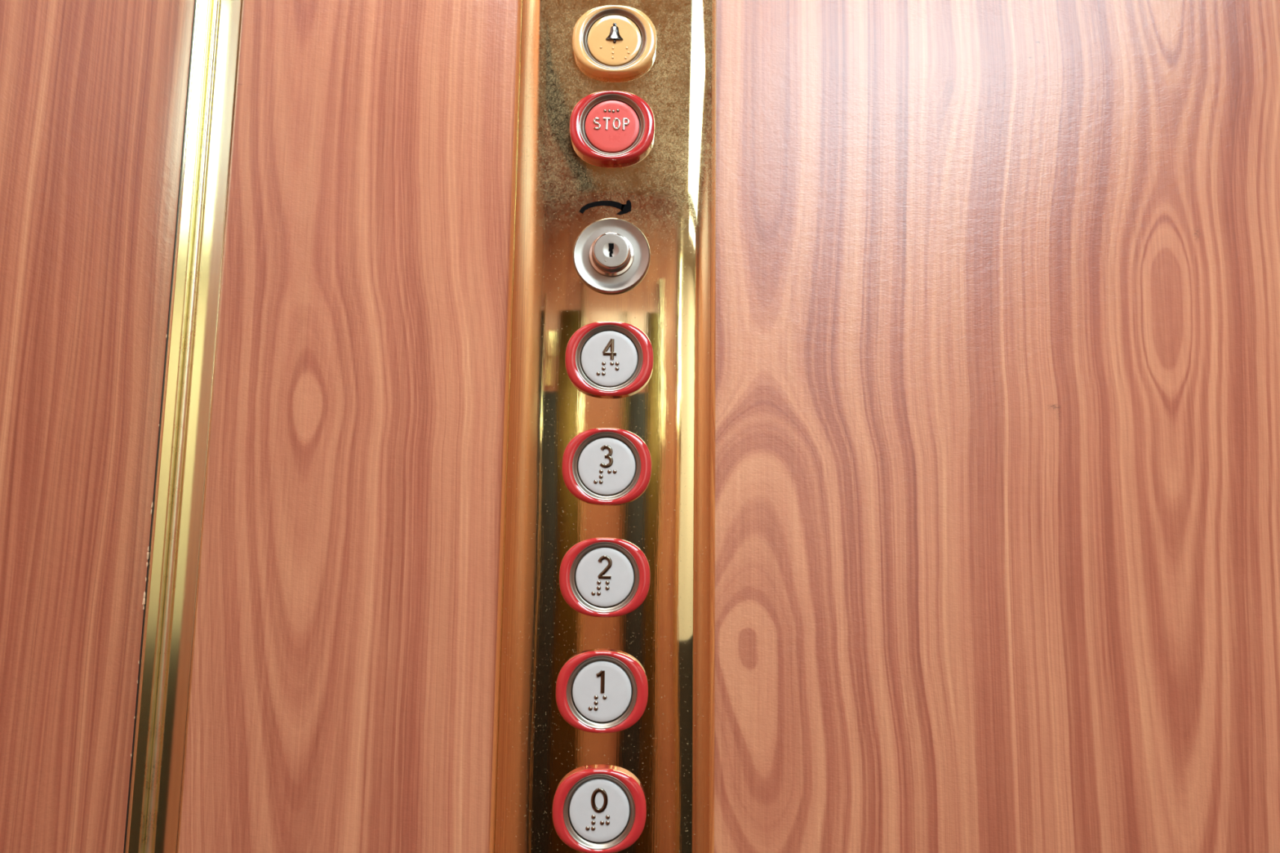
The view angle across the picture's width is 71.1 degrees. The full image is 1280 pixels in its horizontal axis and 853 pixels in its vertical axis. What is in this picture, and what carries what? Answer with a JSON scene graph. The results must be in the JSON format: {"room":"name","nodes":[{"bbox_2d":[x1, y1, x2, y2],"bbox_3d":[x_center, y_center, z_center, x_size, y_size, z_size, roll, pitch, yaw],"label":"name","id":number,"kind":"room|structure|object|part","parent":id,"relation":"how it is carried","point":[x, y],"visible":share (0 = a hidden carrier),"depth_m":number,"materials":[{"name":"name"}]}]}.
{"room":"elevator interior","nodes":[
{"label":"elevator interior","id":0,"kind":"room"},
{"bbox_2d":[0,0,195,852],"bbox_3d":[-0.206,0.351,-0.303,0.030,2.020,1.230,1,-7,0],"label":"wall","id":1,"kind":"structure","parent":0,"point":[93,93],"depth_m":0.30,"materials":[{"name":"brown wood"}]},
{"bbox_2d":[130,109,186,756],"bbox_3d":[-0.186,-0.003,0.347,0.001,0.253,0.001,1,-7,0],"label":"trim","id":2,"kind":"structure","parent":1,"relation":"attached to","point":[148,553],"depth_m":0.34,"materials":[{"name":"gold metal"}]},
{"bbox_2d":[123,0,195,852],"bbox_3d":[-0.192,0.429,0.292,0.001,2.020,0.001,1,-7,0],"label":"trim","id":3,"kind":"structure","parent":1,"relation":"attached to","point":[195,0],"depth_m":0.35,"materials":[{"name":"gold metal"}]},
{"bbox_2d":[178,0,1279,852],"bbox_3d":[0.291,0.439,0.322,1.026,2.020,0.030,1,-7,0],"label":"wall","id":4,"kind":"structure","parent":0,"point":[997,462],"depth_m":0.36,"materials":[{"name":"brown wood"}]},
{"bbox_2d":[124,0,243,852],"bbox_3d":[-0.186,0.430,0.299,0.013,2.018,0.015,1,-7,0],"label":"trim","id":5,"kind":"structure","parent":4,"relation":"attached to","point":[180,662],"depth_m":0.36,"materials":[{"name":"gold metal"}]},
{"bbox_2d":[488,0,716,852],"bbox_3d":[-0.013,0.028,0.352,0.086,0.670,0.014,1,-7,0],"label":"control plate","id":6,"kind":"object","parent":4,"relation":"attached to","point":[668,193],"depth_m":0.35,"materials":[{"name":"gold metal"}]},
{"bbox_3d":[-0.015,0.143,0.333,0.035,0.030,0.005,1,-7,0],"label":"floor button","id":7,"kind":"part","parent":6,"relation":"part of","materials":[{"name":"white plastic"}]},
{"bbox_3d":[-0.014,0.100,0.339,0.035,0.030,0.005,1,-7,0],"label":"floor button","id":8,"kind":"part","parent":6,"relation":"part of","materials":[{"name":"white plastic"}]},
{"bbox_3d":[-0.013,0.058,0.344,0.035,0.030,0.005,1,-7,0],"label":"floor button","id":9,"kind":"part","parent":6,"relation":"part of","materials":[{"name":"white plastic"}]},
{"bbox_3d":[-0.013,0.016,0.350,0.035,0.030,0.005,1,-7,0],"label":"floor button","id":10,"kind":"part","parent":6,"relation":"part of","materials":[{"name":"white plastic"}]},
{"bbox_3d":[-0.012,-0.027,0.355,0.035,0.030,0.005,1,-7,0],"label":"floor button","id":11,"kind":"part","parent":6,"relation":"part of","materials":[{"name":"white plastic"}]},
{"bbox_2d":[572,217,650,293],"bbox_3d":[-0.011,-0.069,0.359,0.031,0.031,0.008,1,-7,0],"label":"lock","id":12,"kind":"object","parent":6,"relation":"attached to","point":[611,255],"visible":1,"depth_m":0.36,"materials":[{"name":"metal"}]},
{"bbox_3d":[-0.011,-0.123,0.368,0.035,0.030,0.005,1,-7,0],"label":"stop button","id":13,"kind":"part","parent":6,"relation":"part of","materials":[{"name":"red plastic"}]},
{"bbox_3d":[-0.011,-0.160,0.372,0.035,0.030,0.005,1,-7,0],"label":"alarm button","id":14,"kind":"part","parent":6,"relation":"part of","materials":[{"name":"yellow plastic"}]}
]}

